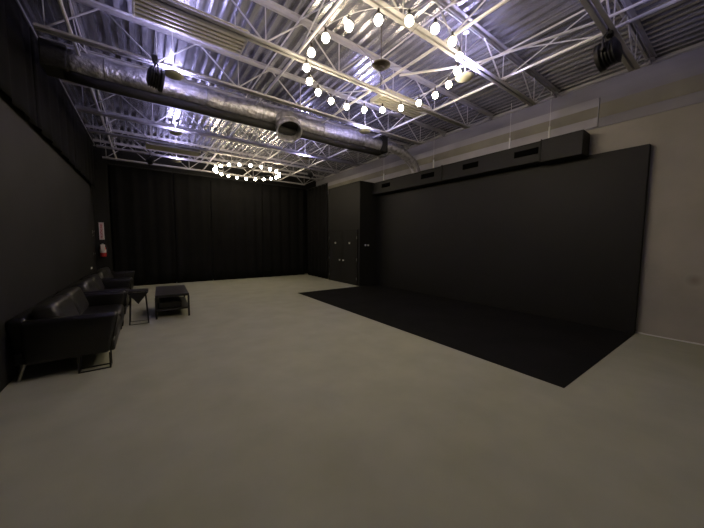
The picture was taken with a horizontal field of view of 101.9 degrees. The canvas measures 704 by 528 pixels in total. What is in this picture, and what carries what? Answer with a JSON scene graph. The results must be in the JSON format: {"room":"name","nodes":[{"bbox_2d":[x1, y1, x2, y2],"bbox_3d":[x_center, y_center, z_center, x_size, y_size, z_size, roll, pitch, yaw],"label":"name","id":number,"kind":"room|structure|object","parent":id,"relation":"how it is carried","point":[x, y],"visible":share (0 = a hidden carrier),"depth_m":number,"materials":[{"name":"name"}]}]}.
{"room":"studio","nodes":[
{"label":"studio","id":0,"kind":"room"},
{"bbox_2d":[10,97,96,270],"bbox_3d":[-4.066,-1.060,3.157,0.150,4.770,16.000,-3,5,-36],"label":"wall","id":1,"kind":"structure","parent":0,"point":[90,184],"depth_m":9.07,"materials":[{"name":"black paint"}]},
{"bbox_2d":[0,0,37,125],"bbox_3d":[-3.728,-2.610,2.902,0.059,1.405,2.980,-3,5,-36],"label":"curtain","id":2,"kind":"object","parent":1,"relation":"hanging from","point":[16,67],"visible":1,"depth_m":3.60,"materials":[{"name":"black fabric"}]},
{"bbox_2d":[0,89,94,391],"bbox_3d":[-3.584,-0.314,2.701,0.040,3.360,14.600,-3,5,-36],"label":"wall panel","id":3,"kind":"object","parent":1,"relation":"attached to","point":[46,240],"depth_m":4.12,"materials":[{"name":"black fabric"}]},
{"bbox_2d":[29,27,75,167],"bbox_3d":[-5.482,-2.810,5.328,0.059,1.405,2.980,-3,5,-36],"label":"curtain","id":4,"kind":"object","parent":1,"relation":"hanging from","point":[54,110],"visible":0.95,"depth_m":5.03,"materials":[{"name":"black fabric"}]},
{"bbox_2d":[17,0,94,145],"bbox_3d":[-3.783,-3.339,2.926,0.060,0.075,15.600,-3,5,-36],"label":"trim","id":5,"kind":"structure","parent":1,"relation":"attached to","point":[17,0],"depth_m":5.49,"materials":[{"name":"paint"}]},
{"bbox_2d":[72,107,94,185],"bbox_3d":[-7.295,-3.016,7.834,0.057,1.405,3.180,-3,5,-36],"label":"curtain","id":6,"kind":"object","parent":1,"relation":"hanging from","point":[84,157],"visible":1,"depth_m":7.36,"materials":[{"name":"black fabric"}]},
{"bbox_2d":[99,222,104,239],"bbox_3d":[-8.242,-1.085,9.394,0.124,0.560,0.014,-3,5,-36],"label":"wall sign","id":7,"kind":"object","parent":1,"relation":"attached to","point":[101,225],"visible":1,"depth_m":9.39,"materials":[{"name":"white"}]},
{"bbox_2d":[92,159,113,270],"bbox_3d":[-8.254,-1.290,9.448,0.410,4.200,0.100,-3,5,-36],"label":"trim","id":8,"kind":"structure","parent":1,"relation":"attached to","point":[100,191],"depth_m":9.38,"materials":[{"name":"black paint"}]},
{"bbox_2d":[100,244,107,256],"bbox_3d":[-8.164,-0.454,9.386,0.203,0.425,0.184,-3,5,-36],"label":"fire extinguisher","id":9,"kind":"object","parent":1,"relation":"attached to","point":[103,253],"visible":1,"depth_m":9.32,"materials":[{"name":"red metal"}]},
{"bbox_2d":[93,146,315,279],"bbox_3d":[-5.301,-1.769,12.192,8.440,4.770,0.150,-3,5,-36],"label":"wall","id":10,"kind":"structure","parent":0,"point":[98,152],"depth_m":11.39,"materials":[{"name":"black paint"}]},
{"bbox_2d":[0,273,703,527],"bbox_3d":[-0.597,1.222,5.852,8.840,0.150,16.400,-3,5,-36],"label":"floor","id":11,"kind":"structure","parent":0,"point":[269,404],"depth_m":2.43,"materials":[{"name":"concrete"}]},
{"bbox_2d":[5,287,125,381],"bbox_3d":[-3.959,0.831,4.169,0.984,0.853,2.066,-3,5,-36],"label":"leather sofa","id":12,"kind":"object","parent":11,"relation":"on","point":[69,323],"visible":1,"depth_m":3.42,"materials":[{"name":"grey leather"}]},
{"bbox_2d":[31,295,78,318],"bbox_3d":[-3.834,0.649,3.715,0.330,0.418,0.839,-3,5,-36],"label":"cushion","id":13,"kind":"object","parent":12,"relation":"on","point":[61,305],"depth_m":3.47,"materials":[{"name":"grey leather"}]},
{"bbox_2d":[53,287,88,314],"bbox_3d":[-4.334,0.592,4.407,0.330,0.418,0.839,-3,5,-36],"label":"cushion","id":14,"kind":"object","parent":12,"relation":"on","point":[80,300],"depth_m":4.33,"materials":[{"name":"grey leather"}]},
{"bbox_2d":[81,304,123,319],"bbox_3d":[-4.125,0.826,4.577,0.720,0.200,0.847,-3,5,-36],"label":"seat cushion","id":15,"kind":"object","parent":12,"relation":"on","point":[91,308],"depth_m":4.64,"materials":[{"name":"black leather"}]},
{"bbox_2d":[114,315,120,335],"bbox_3d":[-3.625,0.883,3.886,0.720,0.200,0.847,-3,5,-36],"label":"seat cushion","id":16,"kind":"object","parent":12,"relation":"on","point":[118,325],"depth_m":3.97,"materials":[{"name":"black leather"}]},
{"bbox_2d":[56,274,131,325],"bbox_3d":[-5.202,0.688,5.905,0.984,0.853,2.066,-3,5,-36],"label":"leather sofa","id":17,"kind":"object","parent":11,"relation":"on","point":[93,283],"visible":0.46,"depth_m":5.90,"materials":[{"name":"grey leather"}]},
{"bbox_2d":[71,278,97,290],"bbox_3d":[-5.077,0.506,5.452,0.330,0.418,0.839,-3,5,-36],"label":"cushion","id":18,"kind":"object","parent":17,"relation":"on","point":[88,284],"depth_m":5.22,"materials":[{"name":"grey fabric"}]},
{"bbox_2d":[81,274,104,289],"bbox_3d":[-5.577,0.449,6.143,0.330,0.418,0.839,-3,5,-36],"label":"cushion","id":19,"kind":"object","parent":17,"relation":"on","point":[100,284],"depth_m":6.09,"materials":[{"name":"grey fabric"}]},
{"bbox_2d":[80,267,134,303],"bbox_3d":[-6.427,0.547,7.617,0.984,0.853,2.066,-3,5,-36],"label":"leather sofa","id":20,"kind":"object","parent":11,"relation":"on","point":[104,273],"visible":0.34,"depth_m":7.78,"materials":[{"name":"grey leather"}]},
{"bbox_2d":[91,269,108,277],"bbox_3d":[-6.303,0.365,7.164,0.330,0.418,0.839,-3,5,-36],"label":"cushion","id":21,"kind":"object","parent":20,"relation":"on","point":[102,273],"depth_m":6.94,"materials":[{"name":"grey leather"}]},
{"bbox_2d":[97,267,113,277],"bbox_3d":[-6.802,0.308,7.855,0.330,0.418,0.839,-3,5,-36],"label":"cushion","id":22,"kind":"object","parent":20,"relation":"on","point":[111,274],"depth_m":7.81,"materials":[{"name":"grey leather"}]},
{"bbox_2d":[127,288,148,324],"bbox_3d":[-4.133,0.823,5.536,0.325,0.642,0.345,-3,5,-36],"label":"side table","id":23,"kind":"object","parent":11,"relation":"on","point":[139,294],"visible":1,"depth_m":5.40,"materials":[{"name":"black metal"}]},
{"bbox_2d":[108,164,176,285],"bbox_3d":[-7.314,-1.296,10.069,1.780,4.100,0.062,-3,5,-36],"label":"curtain","id":24,"kind":"object","parent":11,"relation":"on","point":[141,199],"visible":0.94,"depth_m":10.04,"materials":[{"name":"black fabric"}]},
{"bbox_2d":[155,285,189,319],"bbox_3d":[-4.114,0.826,6.517,0.612,0.490,1.400,-3,5,-34],"label":"coffee table","id":25,"kind":"object","parent":11,"relation":"on","point":[174,290],"visible":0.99,"depth_m":6.12,"materials":[{"name":"black wood"}]},
{"bbox_2d":[158,296,181,308],"bbox_3d":[-4.074,0.832,6.367,0.400,0.122,0.860,-3,5,-36],"label":"storage box","id":26,"kind":"object","parent":25,"relation":"on","point":[165,302],"visible":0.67,"depth_m":6.08,"materials":[{"name":"black wood"}]},
{"bbox_2d":[157,297,187,310],"bbox_3d":[-4.115,0.898,6.523,0.560,0.035,1.320,-3,5,-34],"label":"shelf","id":27,"kind":"object","parent":25,"relation":"attached to","point":[184,304],"depth_m":6.12,"materials":[{"name":"black wood"}]},
{"bbox_2d":[173,172,212,282],"bbox_3d":[-6.077,-1.357,10.958,1.230,4.100,0.061,-3,5,-36],"label":"curtain","id":28,"kind":"object","parent":11,"relation":"on","point":[192,203],"visible":1,"depth_m":10.94,"materials":[{"name":"black fabric"}]},
{"bbox_2d":[210,176,263,279],"bbox_3d":[-4.737,-1.423,11.919,2.030,4.100,0.062,-3,5,-36],"label":"curtain","id":29,"kind":"object","parent":11,"relation":"on","point":[236,205],"visible":1,"depth_m":11.87,"materials":[{"name":"black fabric"}]},
{"bbox_2d":[262,183,304,276],"bbox_3d":[-3.096,-1.504,13.103,1.980,4.100,0.058,-3,5,-36],"label":"curtain","id":30,"kind":"object","parent":11,"relation":"on","point":[283,206],"visible":1,"depth_m":13.05,"materials":[{"name":"black fabric"}]},
{"bbox_2d":[307,183,327,278],"bbox_3d":[-1.586,-1.444,12.845,0.105,4.040,1.980,-3,5,-35],"label":"curtain","id":31,"kind":"object","parent":11,"relation":"on","point":[317,197],"visible":1,"depth_m":12.73,"materials":[{"name":"black fabric"}]},
{"bbox_2d":[328,181,376,285],"bbox_3d":[-0.044,-1.159,11.312,0.945,3.760,2.160,-3,5,-36],"label":"closet","id":32,"kind":"object","parent":11,"relation":"on","point":[352,207],"visible":0.99,"depth_m":10.63,"materials":[{"name":"black paint"}]},
{"bbox_2d":[299,284,633,387],"bbox_3d":[1.623,1.071,6.963,3.290,0.006,7.060,-3,5,-36],"label":"covering","id":33,"kind":"object","parent":11,"relation":"on","point":[557,352],"visible":1,"depth_m":5.21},
{"bbox_2d":[376,144,650,332],"bbox_3d":[3.010,-0.633,7.837,0.115,3.290,7.060,-3,5,-36],"label":"wall","id":34,"kind":"structure","parent":11,"relation":"on","point":[563,240],"depth_m":6.34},
{"bbox_2d":[18,0,703,177],"bbox_3d":[-0.549,-3.597,5.490,8.678,0.075,16.200,-3,5,-36],"label":"ceiling","id":35,"kind":"structure","parent":0,"point":[679,25],"depth_m":4.82,"materials":[{"name":"silver metal"}]},
{"bbox_2d":[146,127,200,156],"bbox_3d":[-4.936,-3.452,7.883,1.260,0.643,0.490,-3,5,-36],"label":"ceiling light fixture","id":36,"kind":"object","parent":35,"relation":"hanging from","point":[151,145],"visible":0.94,"depth_m":7.79,"materials":[{"name":"beige metal"}]},
{"bbox_2d":[165,29,183,79],"bbox_3d":[-2.664,-3.141,4.246,0.264,0.690,0.264,-3,5,-36],"label":"uplight","id":37,"kind":"object","parent":35,"relation":"hanging from","point":[172,74],"visible":0.89,"depth_m":4.23,"materials":[{"name":"white metal"}]},
{"bbox_2d":[169,108,181,135],"bbox_3d":[-4.064,-3.329,6.558,0.264,0.690,0.264,-3,5,-36],"label":"uplight","id":38,"kind":"object","parent":35,"relation":"hanging from","point":[176,133],"visible":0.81,"depth_m":6.55,"materials":[{"name":"white metal"}]},
{"bbox_2d":[172,139,180,162],"bbox_3d":[-5.464,-3.518,8.869,0.264,0.690,0.264,-3,5,-36],"label":"uplight","id":39,"kind":"object","parent":35,"relation":"hanging from","point":[176,160],"visible":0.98,"depth_m":8.86,"materials":[{"name":"white metal"}]},
{"bbox_2d":[132,0,249,56],"bbox_3d":[-2.023,-3.223,3.639,1.260,0.403,0.490,-3,5,-36],"label":"ceiling light fixture","id":40,"kind":"object","parent":35,"relation":"hanging from","point":[147,10],"visible":0.85,"depth_m":3.63,"materials":[{"name":"beige"}]},
{"bbox_2d":[93,139,323,184],"bbox_3d":[-4.679,-3.762,11.259,8.240,0.537,0.134,-3,5,-36],"label":"joist","id":41,"kind":"object","parent":35,"relation":"attached to","point":[95,140],"visible":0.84,"depth_m":10.52,"materials":[{"name":"paint"}]},
{"bbox_2d":[85,124,339,179],"bbox_3d":[-3.881,-3.671,10.155,8.240,0.537,0.134,-3,5,-36],"label":"joist","id":42,"kind":"object","parent":35,"relation":"attached to","point":[86,125],"visible":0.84,"depth_m":9.30,"materials":[{"name":"paint"}]},
{"bbox_2d":[146,153,154,164],"bbox_3d":[-6.087,-3.162,8.603,0.232,0.336,0.228,-3,5,-36],"label":"lamp","id":43,"kind":"object","parent":42,"relation":"hanging from","point":[149,160],"visible":1,"depth_m":8.57,"materials":[{"name":"black metal"}]},
{"bbox_2d":[75,104,358,173],"bbox_3d":[-3.083,-3.580,9.051,8.240,0.537,0.134,-3,5,-36],"label":"joist","id":44,"kind":"object","parent":35,"relation":"attached to","point":[76,106],"visible":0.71,"depth_m":8.21,"materials":[{"name":"paint"}]},
{"bbox_2d":[213,161,222,175],"label":"bulbs","id":45,"kind":"object","parent":35,"relation":"hanging from","point":[215,167],"depth_m":9.58,"materials":[{"name":"white glass"}]},
{"bbox_2d":[61,80,380,166],"bbox_3d":[-2.285,-3.489,7.948,8.240,0.537,0.134,-3,5,-36],"label":"joist","id":46,"kind":"object","parent":35,"relation":"attached to","point":[83,109],"visible":0.72,"depth_m":6.94,"materials":[{"name":"paint"}]},
{"bbox_2d":[39,36,409,156],"bbox_3d":[-1.488,-3.398,6.844,8.240,0.537,0.134,-3,5,-36],"label":"joist","id":47,"kind":"object","parent":35,"relation":"attached to","point":[115,60],"visible":0.38,"depth_m":5.88,"materials":[{"name":"paint"}]},
{"bbox_2d":[32,0,445,144],"bbox_3d":[-0.690,-3.307,5.740,8.240,0.537,0.134,-3,5,-36],"label":"roof truss","id":48,"kind":"object","parent":35,"relation":"attached to","point":[96,5],"visible":0.92,"depth_m":4.60,"materials":[{"name":"metal"}]},
{"bbox_2d":[146,54,164,91],"bbox_3d":[-2.821,-2.740,4.091,0.370,0.468,0.207,5,6,45],"label":"lamp","id":49,"kind":"object","parent":48,"relation":"hanging from","point":[155,78],"visible":1,"depth_m":4.04,"materials":[{"name":"black metal"}]},
{"bbox_2d":[236,161,253,178],"label":"bulbs","id":50,"kind":"object","parent":35,"relation":"hanging from","point":[239,164],"depth_m":9.93,"materials":[{"name":"white glass"}]},
{"bbox_2d":[266,165,279,179],"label":"ring chandelier","id":51,"kind":"object","parent":35,"relation":"hanging from","point":[276,171],"depth_m":10.13,"materials":[{"name":"white glass"}]},
{"bbox_2d":[148,0,494,128],"bbox_3d":[0.108,-3.216,4.636,8.240,0.537,0.134,-3,5,-36],"label":"roof truss","id":52,"kind":"object","parent":35,"relation":"attached to","point":[172,5],"visible":0.99,"depth_m":4.22,"materials":[{"name":"metal"}]},
{"bbox_2d":[359,100,370,133],"bbox_3d":[0.289,-3.286,6.369,0.264,0.690,0.264,-3,5,-36],"label":"uplight","id":53,"kind":"object","parent":35,"relation":"hanging from","point":[362,131],"visible":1,"depth_m":6.33,"materials":[{"name":"white metal"}]},
{"bbox_2d":[303,7,462,112],"bbox_3d":[0.423,-3.025,4.125,2.218,0.840,2.213,-3,5,-36],"label":"ring chandelier","id":54,"kind":"object","parent":35,"relation":"hanging from","point":[381,64],"visible":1,"depth_m":3.91,"materials":[{"name":"frosted glass"},{"name":"dark bronze"}]},
{"bbox_2d":[370,88,431,117],"bbox_3d":[1.009,-3.367,5.757,1.260,0.403,0.490,-3,5,-36],"label":"ceiling light fixture","id":55,"kind":"object","parent":35,"relation":"hanging from","point":[411,112],"visible":0.52,"depth_m":5.70,"materials":[{"name":"beige metal"}]},
{"bbox_2d":[362,0,559,106],"bbox_3d":[0.906,-3.125,3.533,8.240,0.537,0.134,-3,5,-36],"label":"joist","id":56,"kind":"object","parent":35,"relation":"attached to","point":[454,11],"visible":0.93,"depth_m":4.14,"materials":[{"name":"paint"}]},
{"bbox_2d":[548,90,551,137],"bbox_3d":[4.005,-3.039,5.761,0.032,0.978,0.024,-3,5,-36],"label":"rod","id":57,"kind":"object","parent":56,"relation":"hanging from","point":[551,90],"visible":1,"depth_m":5.77,"materials":[{"name":"white metal"}]},
{"bbox_2d":[455,29,473,82],"bbox_3d":[1.693,-3.112,4.257,0.264,0.690,0.264,-3,5,-36],"label":"pendant light","id":58,"kind":"object","parent":35,"relation":"hanging from","point":[463,77],"visible":0.98,"depth_m":4.24,"materials":[{"name":"white"}]},
{"bbox_2d":[509,103,511,148],"bbox_3d":[3.549,-3.086,6.392,0.032,0.988,0.024,-3,5,-36],"label":"rod","id":59,"kind":"object","parent":35,"relation":"hanging from","point":[511,103],"visible":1,"depth_m":6.40,"materials":[{"name":"white metal"}]},
{"bbox_2d":[579,0,656,71],"bbox_3d":[1.704,-3.034,2.429,8.240,0.537,0.134,-3,5,-36],"label":"joist","id":60,"kind":"object","parent":35,"relation":"attached to","point":[629,61],"visible":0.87,"depth_m":3.85,"materials":[{"name":"paint"}]},
{"bbox_2d":[278,0,680,179],"bbox_3d":[0.567,-3.409,7.209,0.040,0.467,13.450,-3,5,-36],"label":"truss","id":61,"kind":"object","parent":60,"relation":"attached to","point":[671,2],"visible":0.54,"depth_m":4.21,"materials":[{"name":"white metal"}]},
{"bbox_2d":[593,28,622,71],"bbox_3d":[3.163,-2.655,3.511,0.402,0.476,0.233,-3,5,-36],"label":"lamp","id":62,"kind":"object","parent":60,"relation":"hanging from","point":[606,54],"visible":0.96,"depth_m":3.46,"materials":[{"name":"black metal"}]},
{"bbox_3d":[2.502,-2.943,1.325,8.240,0.537,0.134,-3,5,-36],"label":"joist","id":63,"kind":"object","parent":35,"relation":"attached to","visible":0},
{"bbox_2d":[57,0,117,160],"bbox_3d":[-3.871,-3.191,4.019,0.040,0.467,13.450,-3,5,-36],"label":"pipe","id":64,"kind":"object","parent":63,"relation":"attached to","point":[60,2],"visible":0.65,"depth_m":4.12,"materials":[{"name":"white metal"}]},
{"bbox_2d":[38,37,387,155],"bbox_3d":[-1.762,-3.011,5.898,6.420,0.527,0.404,-3,5,-36],"label":"air duct","id":65,"kind":"object","parent":64,"relation":"hanging from","point":[58,61],"visible":0.89,"depth_m":4.93,"materials":[{"name":"metal"}]},
{"bbox_2d":[274,110,301,142],"bbox_3d":[-1.337,-2.864,5.961,0.542,0.567,0.617,-3,5,-36],"label":"duct elbow","id":66,"kind":"object","parent":65,"relation":"attached to","point":[286,118],"visible":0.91,"depth_m":5.91,"materials":[{"name":"metal"}]},
{"bbox_2d":[202,0,343,169],"bbox_3d":[-1.827,-3.292,5.488,0.040,0.467,13.450,-3,5,-36],"label":"pipe","id":67,"kind":"object","parent":63,"relation":"attached to","point":[339,2],"visible":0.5,"depth_m":3.92,"materials":[{"name":"white metal"}]},
{"bbox_2d":[242,0,509,175],"bbox_3d":[-0.642,-3.350,6.340,0.040,0.467,13.450,-3,5,-36],"label":"truss","id":68,"kind":"object","parent":63,"relation":"attached to","point":[458,31],"visible":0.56,"depth_m":4.28,"materials":[{"name":"white metal"}]},
{"bbox_2d":[399,0,648,75],"bbox_3d":[2.607,-3.154,3.497,4.296,0.457,0.462,4,6,37],"label":"conduit","id":69,"kind":"object","parent":63,"relation":"attached to","point":[642,1],"visible":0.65,"depth_m":3.85,"materials":[{"name":"white metal"}]},
{"bbox_3d":[2.321,-3.224,8.090,0.032,0.993,0.024,-3,5,-36],"label":"rod","id":70,"kind":"object","parent":35,"relation":"hanging from","visible":0},
{"bbox_2d":[372,141,541,195],"bbox_3d":[2.446,-2.532,8.213,0.390,0.430,5.440,-3,5,-36],"label":"housing","id":71,"kind":"object","parent":70,"relation":"hanging from","point":[528,155],"visible":0.92,"depth_m":7.26,"materials":[{"name":"black paint"}]},
{"bbox_2d":[382,182,389,187],"bbox_3d":[1.143,-2.681,9.707,0.016,0.130,0.400,-3,5,-36],"label":"vent","id":72,"kind":"object","parent":71,"relation":"attached to","point":[384,184],"depth_m":9.69,"materials":[{"name":"black metal"}]},
{"bbox_2d":[388,141,419,172],"bbox_3d":[1.485,-3.049,8.328,1.703,0.734,0.322,-4,6,-42],"label":"flexible duct","id":73,"kind":"object","parent":71,"relation":"attached to","point":[394,148],"visible":0.85,"depth_m":8.23,"materials":[{"name":"metal"}]},
{"bbox_2d":[421,172,433,178],"bbox_3d":[2.184,-2.563,8.268,0.016,0.130,0.460,-3,5,-36],"label":"vent","id":74,"kind":"object","parent":71,"relation":"attached to","point":[425,175],"depth_m":8.25,"materials":[{"name":"black metal"}]},
{"bbox_2d":[463,161,477,169],"bbox_3d":[2.973,-2.473,7.176,0.016,0.130,0.420,-3,5,-36],"label":"vent","id":75,"kind":"object","parent":71,"relation":"attached to","point":[470,165],"depth_m":7.16,"materials":[{"name":"black metal"}]},
{"bbox_2d":[514,147,538,157],"bbox_3d":[3.733,-2.386,6.125,0.016,0.130,0.480,-3,5,-36],"label":"vent","id":76,"kind":"object","parent":71,"relation":"attached to","point":[527,152],"depth_m":6.11,"materials":[{"name":"black metal"}]},
{"bbox_2d":[539,129,589,164],"bbox_3d":[4.250,-2.319,5.722,0.385,0.465,0.715,-3,5,-36],"label":"box","id":77,"kind":"object","parent":71,"relation":"attached to","point":[573,145],"visible":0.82,"depth_m":5.57,"materials":[{"name":"black paint"}]},
{"bbox_2d":[316,46,703,343],"bbox_3d":[2.904,-1.402,8.167,0.150,4.770,16.000,-3,5,-36],"label":"wall","id":78,"kind":"structure","parent":0,"point":[671,287],"depth_m":4.81,"materials":[{"name":"white paint"}]},
{"bbox_2d":[328,97,599,188],"bbox_3d":[1.462,-3.261,9.902,0.026,0.530,11.060,-3,5,-36],"label":"trim","id":79,"kind":"structure","parent":78,"relation":"attached to","point":[591,123],"depth_m":6.95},
{"bbox_2d":[316,41,703,180],"bbox_3d":[2.830,-3.685,7.925,0.070,0.070,16.000,-3,5,-36],"label":"trim","id":80,"kind":"structure","parent":78,"relation":"attached to","point":[701,44],"depth_m":5.67,"materials":[{"name":"white metal"}]},
{"bbox_2d":[598,73,703,117],"bbox_3d":[6.117,-2.747,3.478,0.006,0.260,4.840,-3,5,-36],"label":"trim","id":81,"kind":"structure","parent":78,"relation":"attached to","point":[692,84],"depth_m":4.84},
{"bbox_2d":[635,331,703,345],"bbox_3d":[6.301,1.361,3.491,0.012,0.031,4.099,-3,5,-36],"label":"baseboard","id":82,"kind":"structure","parent":78,"relation":"attached to","point":[636,331],"depth_m":4.79,"materials":[{"name":"white plastic"}]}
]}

